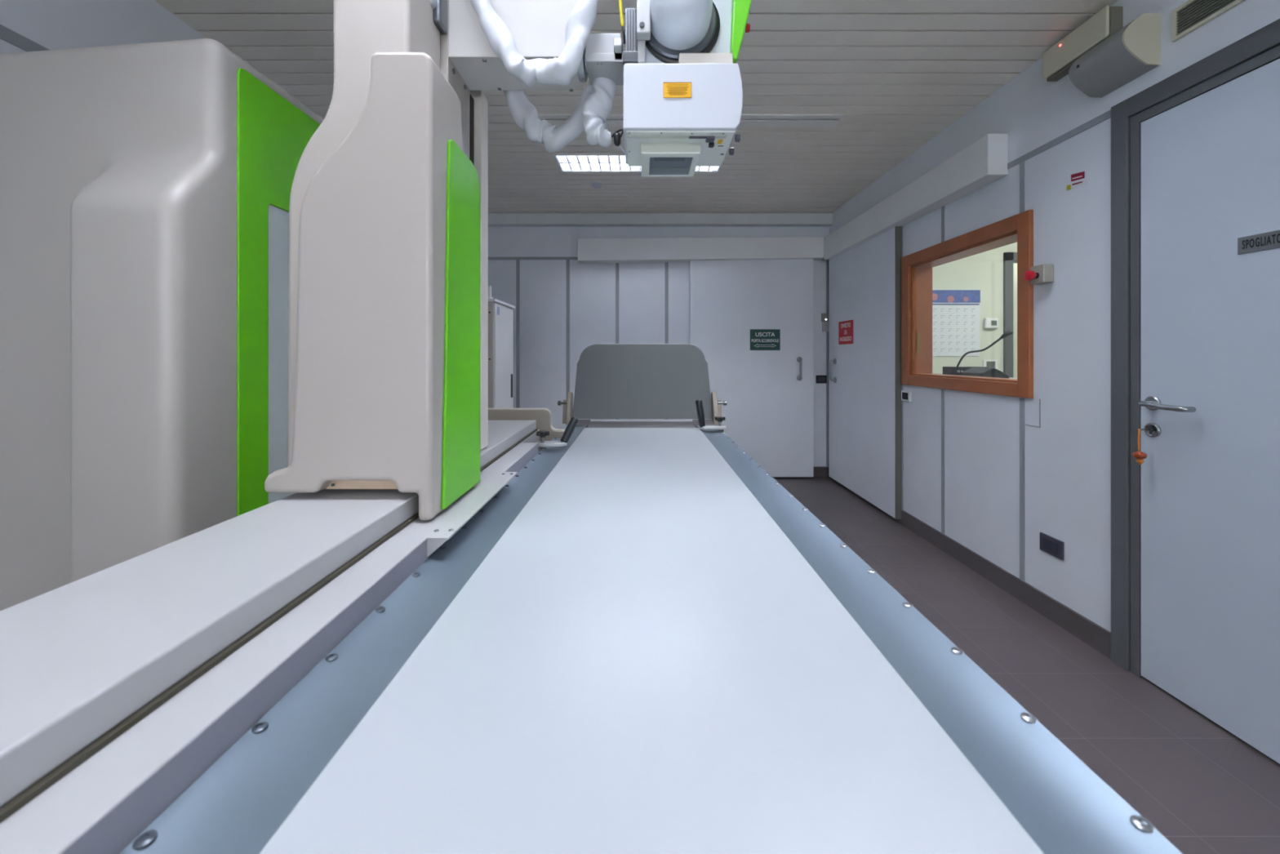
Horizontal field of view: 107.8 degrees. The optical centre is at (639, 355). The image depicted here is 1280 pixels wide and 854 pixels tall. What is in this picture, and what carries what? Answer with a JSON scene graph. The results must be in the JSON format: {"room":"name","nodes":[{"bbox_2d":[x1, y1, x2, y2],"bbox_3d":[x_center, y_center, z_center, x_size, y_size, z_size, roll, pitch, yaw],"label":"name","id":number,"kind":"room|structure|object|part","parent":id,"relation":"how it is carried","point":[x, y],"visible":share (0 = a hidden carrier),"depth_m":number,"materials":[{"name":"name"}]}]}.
{"room":"radiology room","nodes":[
{"label":"radiology room","id":0,"kind":"room"},
{"bbox_2d":[0,0,205,53],"bbox_3d":[-1.957,-0.169,0.820,0.100,2.750,7.840,0,0,0],"label":"wall","id":1,"kind":"structure","parent":0,"point":[53,24],"depth_m":1.62,"materials":[{"name":"paint"}]},
{"bbox_2d":[0,24,48,51],"bbox_3d":[-1.904,-0.964,0.820,0.006,0.040,7.640,0,0,0],"label":"trim","id":2,"kind":"structure","parent":1,"relation":"attached to","point":[6,34],"depth_m":1.43,"materials":[{"name":"metal"}]},
{"bbox_2d":[154,0,1118,213],"bbox_3d":[-0.013,-1.400,0.805,3.787,0.012,7.590,0,0,0],"label":"ceiling","id":3,"kind":"structure","parent":0,"point":[900,73],"depth_m":2.40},
{"bbox_2d":[537,114,571,126],"bbox_3d":[-0.496,-1.402,2.764,0.195,0.024,0.134,0,0,0],"label":"air diffuser","id":4,"kind":"object","parent":3,"relation":"in","point":[557,122],"depth_m":2.73,"materials":[{"name":"black plastic"}]},
{"bbox_2d":[590,180,603,188],"bbox_3d":[-0.352,-1.373,3.780,0.104,0.042,0.104,0,0,0],"label":"smoke detector","id":5,"kind":"object","parent":3,"relation":"attached to","point":[596,184],"visible":1,"depth_m":3.75,"materials":[{"name":"white paint"}]},
{"bbox_2d":[605,114,622,126],"bbox_3d":[-0.152,-1.402,2.764,0.100,0.024,0.134,0,0,0],"label":"air diffuser","id":6,"kind":"object","parent":3,"relation":"in","point":[611,122],"depth_m":2.77,"materials":[{"name":"black plastic"}]},
{"bbox_2d":[553,154,726,172],"bbox_3d":[0.000,-1.456,3.385,1.204,0.136,0.298,0,0,0],"label":"ceiling light","id":7,"kind":"object","parent":3,"relation":"attached to","point":[566,162],"visible":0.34,"depth_m":3.49,"materials":[{"name":"white paint"}]},
{"bbox_2d":[738,114,844,126],"bbox_3d":[0.887,-1.402,2.764,0.600,0.024,0.134,0,0,0],"label":"ceiling vent","id":8,"kind":"object","parent":3,"relation":"in","point":[762,122],"depth_m":2.77,"materials":[{"name":"grey metal"}]},
{"bbox_2d":[488,226,829,466],"bbox_3d":[-0.013,-0.169,4.690,3.787,2.750,0.100,0,0,0],"label":"wall","id":9,"kind":"structure","parent":0,"point":[543,282],"depth_m":4.64,"materials":[{"name":"paint"}]},
{"bbox_2d":[515,259,519,408],"bbox_3d":[-1.213,0.077,4.638,0.034,2.057,0.004,0,0,0],"label":"trim","id":10,"kind":"structure","parent":9,"relation":"attached to","point":[517,261],"depth_m":4.64,"materials":[{"name":"metal"}]},
{"bbox_2d":[488,257,577,259],"bbox_3d":[-0.454,-0.964,4.637,2.907,0.026,0.006,0,0,0],"label":"trim","id":11,"kind":"structure","parent":9,"relation":"attached to","point":[489,258],"depth_m":4.63,"materials":[{"name":"metal"}]},
{"bbox_2d":[566,259,569,399],"bbox_3d":[-0.716,0.077,4.638,0.034,2.057,0.004,0,0,0],"label":"trim","id":12,"kind":"structure","parent":9,"relation":"attached to","point":[567,260],"depth_m":4.64,"materials":[{"name":"metal"}]},
{"bbox_2d":[615,262,618,419],"bbox_3d":[-0.225,0.077,4.638,0.034,2.057,0.004,0,0,0],"label":"trim","id":13,"kind":"structure","parent":9,"relation":"attached to","point":[616,264],"depth_m":4.64,"materials":[{"name":"metal"}]},
{"bbox_2d":[488,213,832,226],"bbox_3d":[-0.013,-1.334,4.595,3.787,0.110,0.090,0,0,0],"label":"trim","id":14,"kind":"structure","parent":9,"relation":"attached to","point":[494,219],"depth_m":4.55,"materials":[{"name":"paint"}]},
{"bbox_2d":[665,262,668,419],"bbox_3d":[0.265,0.077,4.638,0.034,2.057,0.004,0,0,0],"label":"trim","id":15,"kind":"structure","parent":9,"relation":"attached to","point":[666,263],"depth_m":4.64,"materials":[{"name":"metal"}]},
{"bbox_2d":[577,236,823,263],"bbox_3d":[0.587,-1.028,4.567,2.377,0.232,0.135,0,0,0],"label":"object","id":16,"kind":"structure","parent":9,"relation":"attached to","point":[645,250],"depth_m":4.50,"materials":[{"name":"white paint"}]},
{"bbox_2d":[689,258,813,476],"bbox_3d":[1.092,0.097,4.549,1.204,2.182,0.102,0,0,0],"label":"door","id":17,"kind":"structure","parent":9,"relation":"in","point":[768,412],"depth_m":4.55,"materials":[{"name":"laminate"}]},
{"bbox_2d":[750,328,780,350],"bbox_3d":[1.220,-0.151,4.553,0.293,0.205,0.004,0,0,0],"label":"exit sign","id":18,"kind":"object","parent":17,"relation":"attached to","point":[760,339],"visible":1,"depth_m":4.55,"materials":[{"name":"green plastic"}]},
{"bbox_3d":[1.555,0.131,4.527,0.053,0.233,0.058,0,0,0],"label":"handle","id":19,"kind":"part","parent":17,"relation":"part of","materials":[{"name":"silver metal"}]},
{"bbox_2d":[813,466,828,476],"bbox_3d":[-0.019,1.156,4.634,3.775,0.100,0.012,0,0,0],"label":"baseboard","id":20,"kind":"structure","parent":9,"relation":"attached to","point":[819,471],"depth_m":4.63,"materials":[{"name":"black plastic"}]},
{"bbox_2d":[815,375,826,383],"bbox_3d":[1.806,0.238,4.633,0.116,0.080,0.013,0,0,0],"label":"power socket","id":21,"kind":"object","parent":9,"relation":"attached to","point":[819,379],"visible":1,"depth_m":4.63,"materials":[{"name":"black plastic"}]},
{"bbox_2d":[821,313,828,331],"bbox_3d":[1.845,-0.324,4.621,0.090,0.180,0.038,0,0,0],"label":"wall thermostat","id":22,"kind":"object","parent":9,"relation":"attached to","point":[824,317],"visible":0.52,"depth_m":4.61,"materials":[{"name":"grey plastic"}]},
{"bbox_2d":[826,259,828,466],"bbox_3d":[1.866,0.071,4.628,0.028,2.070,0.024,0,0,0],"label":"trim","id":23,"kind":"structure","parent":9,"relation":"attached to","point":[827,260],"depth_m":4.62,"materials":[{"name":"metal"}]},
{"bbox_2d":[539,119,838,119],"bbox_3d":[-0.013,-1.569,0.820,3.987,0.050,7.840,0,0,0],"label":"ceiling","id":24,"kind":"structure","parent":0,"point":[540,119],"depth_m":3.06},
{"bbox_2d":[932,242,1017,373],"bbox_3d":[3.610,-0.094,4.050,3.180,2.600,0.100,0,0,0],"label":"wall","id":25,"kind":"structure","parent":0,"point":[984,271],"depth_m":4.00,"materials":[{"name":"paint"}]},
{"bbox_2d":[932,288,980,355],"bbox_3d":[2.634,-0.280,3.994,0.554,0.571,0.008,0,0,0],"label":"wall calendar","id":26,"kind":"object","parent":25,"relation":"attached to","point":[956,313],"visible":0.79,"depth_m":3.99,"materials":[{"name":"paper"}]},
{"bbox_2d":[932,289,980,302],"bbox_3d":[2.634,-0.504,3.992,0.554,0.109,0.002,0,0,0],"label":"picture","id":27,"kind":"object","parent":26,"relation":"on","point":[938,295],"depth_m":3.99},
{"bbox_2d":[982,360,997,368],"bbox_3d":[2.998,0.080,3.993,0.120,0.080,0.015,0,0,0],"label":"wall switch","id":28,"kind":"object","parent":25,"relation":"attached to","point":[989,363],"visible":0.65,"depth_m":3.99,"materials":[{"name":"white paint"}]},
{"bbox_2d":[983,317,998,328],"bbox_3d":[2.998,-0.274,3.983,0.110,0.090,0.033,0,0,0],"label":"thermostat","id":29,"kind":"object","parent":25,"relation":"attached to","point":[988,322],"visible":1,"depth_m":3.97,"materials":[{"name":"white paint"}]},
{"bbox_2d":[1003,252,1017,377],"bbox_3d":[3.618,0.164,4.040,1.005,2.085,0.120,0,0,0],"label":"door","id":30,"kind":"structure","parent":25,"relation":"in","point":[1009,258],"depth_m":3.98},
{"bbox_2d":[1013,262,1017,377],"bbox_3d":[3.650,-0.119,4.500,1.400,2.650,0.800,0,0,0],"label":"wall","id":31,"kind":"structure","parent":0,"point":[1015,264],"depth_m":4.85,"materials":[{"name":"paint"}]},
{"bbox_2d":[773,476,1279,853],"bbox_3d":[1.996,1.231,1.070,8.007,0.050,8.340,0,0,0],"label":"floor","id":32,"kind":"structure","parent":0,"point":[1202,787],"depth_m":1.62,"materials":[{"name":"tile"}]},
{"bbox_2d":[0,38,324,610],"bbox_3d":[-1.487,0.183,1.538,0.786,2.045,0.883,0,0,0],"label":"housing","id":33,"kind":"object","parent":32,"relation":"on","point":[145,188],"visible":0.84,"depth_m":1.24,"materials":[{"name":"paint"}]},
{"bbox_3d":[-1.097,0.057,1.587,0.006,1.698,0.627,0,0,0],"label":"panel","id":34,"kind":"part","parent":33,"relation":"part of","materials":[{"name":"green plastic"}]},
{"bbox_3d":[-1.099,0.230,1.638,0.003,1.352,0.524,0,0,0],"label":"inset panel","id":35,"kind":"part","parent":33,"relation":"part of","materials":[{"name":"grey plastic"}]},
{"bbox_2d":[488,298,515,408],"bbox_3d":[-1.274,0.408,3.445,0.572,1.595,0.510,0,0,0],"label":"cabinet","id":36,"kind":"object","parent":32,"relation":"on","point":[500,313],"visible":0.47,"depth_m":3.32,"materials":[{"name":"white metal"}]},
{"bbox_2d":[488,284,493,298],"bbox_3d":[-1.045,-0.437,3.240,0.044,0.096,0.044,0,0,0],"label":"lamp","id":37,"kind":"object","parent":36,"relation":"on","point":[489,286],"visible":0.64,"depth_m":3.23,"materials":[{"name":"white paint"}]},
{"bbox_3d":[-1.045,-0.445,3.240,0.026,0.080,0.026,0,0,0],"label":"stem","id":38,"kind":"part","parent":37,"relation":"part of","materials":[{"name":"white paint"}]},
{"bbox_3d":[-0.992,0.236,3.612,0.008,0.180,0.025,0,0,0],"label":"handle","id":39,"kind":"part","parent":36,"relation":"part of","materials":[{"name":"black plastic"}]},
{"bbox_2d":[0,408,1182,853],"bbox_3d":[-0.170,0.721,1.025,1.130,0.970,2.950,0,0,0],"label":"table","id":40,"kind":"object","parent":32,"relation":"on","point":[628,636],"visible":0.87,"depth_m":0.48,"materials":[{"name":"plastic"}]},
{"bbox_3d":[-0.327,0.395,0.990,0.102,0.070,2.880,0,0,0],"label":"rail","id":41,"kind":"part","parent":40,"relation":"part of","materials":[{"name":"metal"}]},
{"bbox_2d":[264,0,623,520],"bbox_3d":[-0.399,-0.534,1.160,0.726,1.712,0.520,0,0,0],"label":"column","id":42,"kind":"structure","parent":40,"relation":"on","point":[388,359],"depth_m":0.92,"materials":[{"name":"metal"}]},
{"bbox_3d":[-0.537,0.257,0.943,0.185,0.022,0.015,0,0,0],"label":"notch plate","id":43,"kind":"part","parent":42,"relation":"part of","materials":[{"name":"beige plastic"}]},
{"bbox_3d":[-0.550,-0.334,1.245,0.139,1.220,0.150,0,0,0],"label":"plate","id":44,"kind":"part","parent":42,"relation":"part of","materials":[{"name":"white plastic"}]},
{"bbox_3d":[-0.400,-0.072,1.054,0.006,0.771,0.217,0,0,0],"label":"panel","id":45,"kind":"part","parent":42,"relation":"part of","materials":[{"name":"green plastic"}]},
{"bbox_3d":[-0.498,-0.249,1.390,0.073,1.050,0.060,0,0,0],"label":"guide rail","id":46,"kind":"part","parent":42,"relation":"part of","materials":[{"name":"silver metal"}]},
{"bbox_3d":[-0.321,-0.872,1.246,0.321,0.245,0.149,0,0,0],"label":"arm","id":47,"kind":"part","parent":42,"relation":"part of","materials":[{"name":"paint"}]},
{"bbox_2d":[611,0,751,177],"bbox_3d":[0.104,-0.742,1.119,0.347,0.568,0.242,0,0,0],"label":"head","id":48,"kind":"object","parent":42,"relation":"attached to","point":[683,90],"visible":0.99,"depth_m":1.04},
{"bbox_3d":[-0.021,-0.784,1.165,0.029,0.113,0.070,0,0,0],"label":"slide rail","id":49,"kind":"part","parent":48,"relation":"part of","materials":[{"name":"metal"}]},
{"bbox_3d":[0.004,-0.729,1.125,0.017,0.075,0.050,0,0,0],"label":"post","id":50,"kind":"part","parent":48,"relation":"part of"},
{"bbox_3d":[0.008,-0.824,1.085,0.032,0.165,0.030,0,0,0],"label":"hinge plate","id":51,"kind":"part","parent":48,"relation":"part of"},
{"bbox_2d":[663,84,691,97],"bbox_3d":[0.080,-0.568,0.999,0.060,0.033,0.001,0,0,0],"label":"print","id":52,"kind":"object","parent":48,"relation":"attached to","point":[670,91],"depth_m":1.00},
{"bbox_3d":[0.083,-0.481,1.028,0.214,0.002,0.012,0,0,0],"label":"slider rail","id":53,"kind":"part","parent":48,"relation":"part of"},
{"bbox_3d":[0.088,-0.484,1.099,0.236,0.004,0.183,0,0,0],"label":"underside plate","id":54,"kind":"part","parent":48,"relation":"part of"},
{"bbox_3d":[0.119,-0.827,1.190,0.219,0.398,0.100,0,0,0],"label":"support plate","id":55,"kind":"part","parent":48,"relation":"part of","materials":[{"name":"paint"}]},
{"bbox_3d":[0.155,-0.477,1.030,0.018,0.008,0.020,0,0,0],"label":"slider knob","id":56,"kind":"part","parent":48,"relation":"part of","materials":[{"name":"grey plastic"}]},
{"bbox_3d":[0.222,-0.494,1.130,0.010,0.018,0.018,0,0,0],"label":"knob","id":57,"kind":"part","parent":48,"relation":"part of","materials":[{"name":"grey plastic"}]},
{"bbox_3d":[0.222,-0.494,1.060,0.010,0.018,0.018,0,0,0],"label":"knob","id":58,"kind":"part","parent":48,"relation":"part of","materials":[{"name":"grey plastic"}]},
{"bbox_3d":[0.249,-0.839,1.175,0.058,0.254,0.110,0,0,0],"label":"panel","id":59,"kind":"part","parent":48,"relation":"part of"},
{"bbox_3d":[-0.359,0.341,1.062,0.038,0.033,0.468,0,0,0],"label":"bridge plate","id":60,"kind":"part","parent":40,"relation":"part of","materials":[{"name":"white metal"}]},
{"bbox_2d":[536,417,578,451],"bbox_3d":[-0.322,0.315,1.813,0.174,0.140,0.072,0,0,-19],"label":"grip","id":61,"kind":"object","parent":40,"relation":"attached to","point":[569,430],"visible":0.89,"depth_m":1.80,"materials":[{"name":"metal"}]},
{"bbox_3d":[-0.372,0.303,1.795,0.048,0.022,0.050,0,0,0],"label":"knob","id":62,"kind":"part","parent":61,"relation":"part of","materials":[{"name":"black plastic"}]},
{"bbox_3d":[-0.342,0.342,1.801,0.121,0.016,0.056,0,0,0],"label":"clamp plate","id":63,"kind":"part","parent":61,"relation":"part of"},
{"bbox_3d":[0.008,0.360,2.406,0.540,0.024,0.188,0,0,0],"label":"plate","id":64,"kind":"part","parent":40,"relation":"part of","materials":[{"name":"grey metal"}]},
{"bbox_2d":[557,343,726,425],"bbox_3d":[0.011,0.152,2.528,0.887,0.435,0.179,0,0,0],"label":"board","id":65,"kind":"object","parent":40,"relation":"on","point":[613,380],"visible":0.91,"depth_m":2.54,"materials":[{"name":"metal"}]},
{"bbox_3d":[-0.408,0.251,2.450,0.047,0.024,0.024,0,0,0],"label":"knob","id":66,"kind":"part","parent":65,"relation":"part of","materials":[{"name":"metal"}]},
{"bbox_3d":[0.431,0.251,2.450,0.047,0.024,0.024,0,0,0],"label":"knob","id":67,"kind":"part","parent":65,"relation":"part of","materials":[{"name":"metal"}]},
{"bbox_2d":[695,399,726,434],"bbox_3d":[0.339,0.301,2.244,0.145,0.176,0.059,0,0,0],"label":"grip","id":68,"kind":"object","parent":40,"relation":"attached to","point":[700,414],"visible":0.96,"depth_m":2.23,"materials":[{"name":"metal"}]},
{"bbox_3d":[0.349,0.346,2.246,0.125,0.016,0.056,0,0,0],"label":"clamp plate","id":69,"kind":"part","parent":68,"relation":"part of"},
{"bbox_3d":[0.385,0.307,2.240,0.048,0.022,0.050,0,0,0],"label":"knob","id":70,"kind":"part","parent":68,"relation":"part of","materials":[{"name":"black plastic"}]},
{"bbox_3d":[0.343,0.395,0.990,0.102,0.070,2.880,0,0,0],"label":"rail","id":71,"kind":"part","parent":40,"relation":"part of","materials":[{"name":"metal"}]},
{"bbox_3d":[2.270,0.678,3.050,0.500,1.055,1.700,0,0,0],"label":"shelf","id":72,"kind":"object","parent":32,"relation":"on","visible":0},
{"bbox_2d":[942,366,987,375],"bbox_3d":[2.180,0.114,3.120,0.240,0.075,0.119,0,0,0],"label":"control box","id":73,"kind":"object","parent":72,"relation":"on","point":[946,370],"visible":0.29,"depth_m":3.08,"materials":[{"name":"black plastic"}]},
{"bbox_2d":[955,329,1013,377],"bbox_3d":[2.166,-0.004,2.935,0.331,0.310,0.190,0,0,0],"label":"microphone","id":74,"kind":"object","parent":72,"relation":"on","point":[973,371],"visible":0.87,"depth_m":2.91,"materials":[{"name":"black plastic"}]},
{"bbox_2d":[829,0,1279,631],"bbox_3d":[1.950,-0.169,0.820,0.140,2.750,7.840,0,0,0],"label":"wall","id":75,"kind":"structure","parent":0,"point":[1068,459],"depth_m":2.14,"materials":[{"name":"paint"}]},
{"bbox_2d":[828,226,902,519],"bbox_3d":[1.822,0.103,3.928,0.098,2.135,1.185,0,0,0],"label":"door","id":76,"kind":"structure","parent":75,"relation":"in","point":[865,386],"depth_m":3.74,"materials":[{"name":"laminate"}]},
{"bbox_3d":[1.802,0.143,4.370,0.058,0.228,0.053,0,0,0],"label":"handle","id":77,"kind":"part","parent":76,"relation":"part of","materials":[{"name":"silver metal"}]},
{"bbox_2d":[838,320,853,344],"bbox_3d":[1.828,-0.203,4.147,0.004,0.207,0.288,0,0,0],"label":"no entry sign","id":78,"kind":"object","parent":76,"relation":"attached to","point":[845,327],"visible":1,"depth_m":4.14,"materials":[{"name":"red"}]},
{"bbox_2d":[902,226,903,510],"bbox_3d":[1.876,0.121,3.345,0.008,2.170,0.030,0,0,0],"label":"trim","id":79,"kind":"structure","parent":75,"relation":"attached to","point":[902,226],"depth_m":3.33,"materials":[{"name":"metal"}]},
{"bbox_2d":[901,390,911,401],"bbox_3d":[1.871,0.286,3.282,0.018,0.072,0.100,0,0,0],"label":"wall switch","id":80,"kind":"object","parent":75,"relation":"attached to","point":[905,395],"visible":1,"depth_m":3.27,"materials":[{"name":"white paint"}]},
{"bbox_2d":[824,133,1008,259],"bbox_3d":[1.827,-1.027,3.440,0.104,0.210,2.120,0,0,0],"label":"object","id":81,"kind":"structure","parent":75,"relation":"attached to","point":[984,162],"depth_m":2.85,"materials":[{"name":"white paint"}]},
{"bbox_2d":[941,389,944,534],"bbox_3d":[1.878,0.658,2.892,0.004,0.895,0.028,0,0,0],"label":"trim","id":82,"kind":"structure","parent":75,"relation":"attached to","point":[942,390],"depth_m":2.89,"materials":[{"name":"metal"}]},
{"bbox_2d":[941,205,944,242],"bbox_3d":[1.878,-0.826,2.892,0.004,0.253,0.028,0,0,0],"label":"trim","id":83,"kind":"structure","parent":75,"relation":"attached to","point":[942,207],"depth_m":2.89,"materials":[{"name":"metal"}]},
{"bbox_2d":[901,209,1033,398],"bbox_3d":[1.939,-0.245,2.773,0.162,0.902,1.090,0,0,0],"label":"window","id":84,"kind":"structure","parent":75,"relation":"in","point":[917,263],"depth_m":2.72,"materials":[{"name":"orange wood"}]},
{"bbox_3d":[1.923,-0.084,3.221,0.025,0.140,0.003,0,0,0],"label":"brass plate","id":85,"kind":"part","parent":84,"relation":"part of","materials":[{"name":"gold metal"}]},
{"bbox_2d":[828,475,1111,658],"bbox_3d":[1.874,1.156,3.243,0.012,0.100,2.795,0,0,0],"label":"baseboard","id":86,"kind":"structure","parent":75,"relation":"attached to","point":[1095,636],"depth_m":2.30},
{"bbox_2d":[1019,398,1025,582],"bbox_3d":[1.878,0.658,2.293,0.004,0.895,0.028,0,0,0],"label":"trim","id":87,"kind":"structure","parent":75,"relation":"attached to","point":[1022,401],"depth_m":2.29,"materials":[{"name":"metal"}]},
{"bbox_2d":[1019,160,1025,213],"bbox_3d":[1.878,-0.826,2.293,0.004,0.253,0.028,0,0,0],"label":"trim","id":88,"kind":"structure","parent":75,"relation":"attached to","point":[1022,165],"depth_m":2.29,"materials":[{"name":"metal"}]},
{"bbox_2d":[1024,399,1040,427],"bbox_3d":[1.879,0.273,2.235,0.003,0.134,0.090,0,0,0],"label":"trim","id":89,"kind":"structure","parent":75,"relation":"attached to","point":[1039,399],"depth_m":2.19,"materials":[{"name":"metal"}]},
{"bbox_2d":[1023,263,1053,284],"bbox_3d":[1.831,-0.373,2.153,0.098,0.084,0.075,0,0,0],"label":"button","id":90,"kind":"object","parent":75,"relation":"attached to","point":[1043,273],"visible":1,"depth_m":2.13,"materials":[{"name":"plastic"}]},
{"bbox_2d":[1040,532,1064,559],"bbox_3d":[1.873,0.868,2.126,0.013,0.082,0.120,0,0,0],"label":"power socket","id":91,"kind":"object","parent":75,"relation":"attached to","point":[1055,547],"visible":1,"depth_m":2.12,"materials":[{"name":"grey plastic"}]},
{"bbox_2d":[1007,109,1111,168],"bbox_3d":[1.877,-0.964,3.223,0.006,0.028,2.755,0,0,0],"label":"trim","id":92,"kind":"structure","parent":75,"relation":"attached to","point":[1106,115],"depth_m":2.07,"materials":[{"name":"metal"}]},
{"bbox_2d":[1066,179,1088,190],"bbox_3d":[1.879,-0.735,2.007,0.002,0.023,0.098,0,0,0],"label":"warning sticker","id":93,"kind":"object","parent":75,"relation":"attached to","point":[1078,184],"visible":1,"depth_m":2.01,"materials":[{"name":"paper"}]},
{"bbox_2d":[1071,171,1084,181],"bbox_3d":[1.879,-0.769,2.003,0.002,0.038,0.061,0,0,0],"label":"warning sticker","id":94,"kind":"object","parent":75,"relation":"attached to","point":[1079,175],"visible":1,"depth_m":2.00,"materials":[{"name":"red"}]},
{"bbox_2d":[1042,5,1123,81],"bbox_3d":[1.848,-1.300,1.964,0.064,0.132,0.297,0,0,0],"label":"emergency light","id":95,"kind":"object","parent":75,"relation":"attached to","point":[1057,60],"visible":0.93,"depth_m":1.93,"materials":[{"name":"beige plastic"}]},
{"bbox_2d":[1068,13,1160,97],"bbox_3d":[1.812,-1.141,1.792,0.136,0.185,0.216,0,0,0],"label":"emergency light","id":96,"kind":"object","parent":75,"relation":"attached to","point":[1134,50],"visible":1,"depth_m":1.73,"materials":[{"name":"beige plastic"}]},
{"bbox_2d":[1111,18,1279,764],"bbox_3d":[1.871,0.113,1.302,0.137,2.186,1.085,0,0,0],"label":"door","id":97,"kind":"structure","parent":75,"relation":"in","point":[1195,153],"depth_m":1.55,"materials":[{"name":"grey metal"}]},
{"bbox_2d":[1132,428,1150,464],"bbox_3d":[1.827,0.333,1.698,0.057,0.131,0.038,0,0,0],"label":"key","id":98,"kind":"object","parent":97,"relation":"attached to","point":[1140,455],"visible":1,"depth_m":1.70,"materials":[{"name":"metal"}]},
{"bbox_3d":[1.818,0.307,1.699,0.012,0.080,0.007,0,0,-22],"label":"cord","id":99,"kind":"part","parent":98,"relation":"part of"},
{"bbox_3d":[1.863,0.272,1.698,0.010,0.052,0.052,0,0,0],"label":"lock plate","id":100,"kind":"part","parent":97,"relation":"part of","materials":[{"name":"metal"}]},
{"bbox_3d":[1.836,0.178,1.628,0.065,0.025,0.160,0,0,0],"label":"handle","id":101,"kind":"part","parent":97,"relation":"part of","materials":[{"name":"metal"}]},
{"bbox_2d":[1237,230,1279,254],"bbox_3d":[1.866,-0.340,1.364,0.004,0.052,0.185,0,0,0],"label":"door sign","id":102,"kind":"object","parent":97,"relation":"attached to","point":[1268,240],"visible":1,"depth_m":1.41,"materials":[{"name":"black plastic"}]},
{"bbox_2d":[1171,0,1245,41],"bbox_3d":[1.874,-1.155,1.420,0.012,0.108,0.440,0,0,0],"label":"air vent","id":103,"kind":"object","parent":75,"relation":"in","point":[1192,15],"visible":1,"depth_m":1.57,"materials":[{"name":"beige plastic"}]},
{"bbox_2d":[1176,0,1235,35],"bbox_3d":[1.876,-1.155,1.420,0.008,0.088,0.420,0,0,0],"label":"grille","id":104,"kind":"object","parent":103,"relation":"attached to","point":[1192,15],"depth_m":1.57,"materials":[{"name":"beige metal"}]}
]}

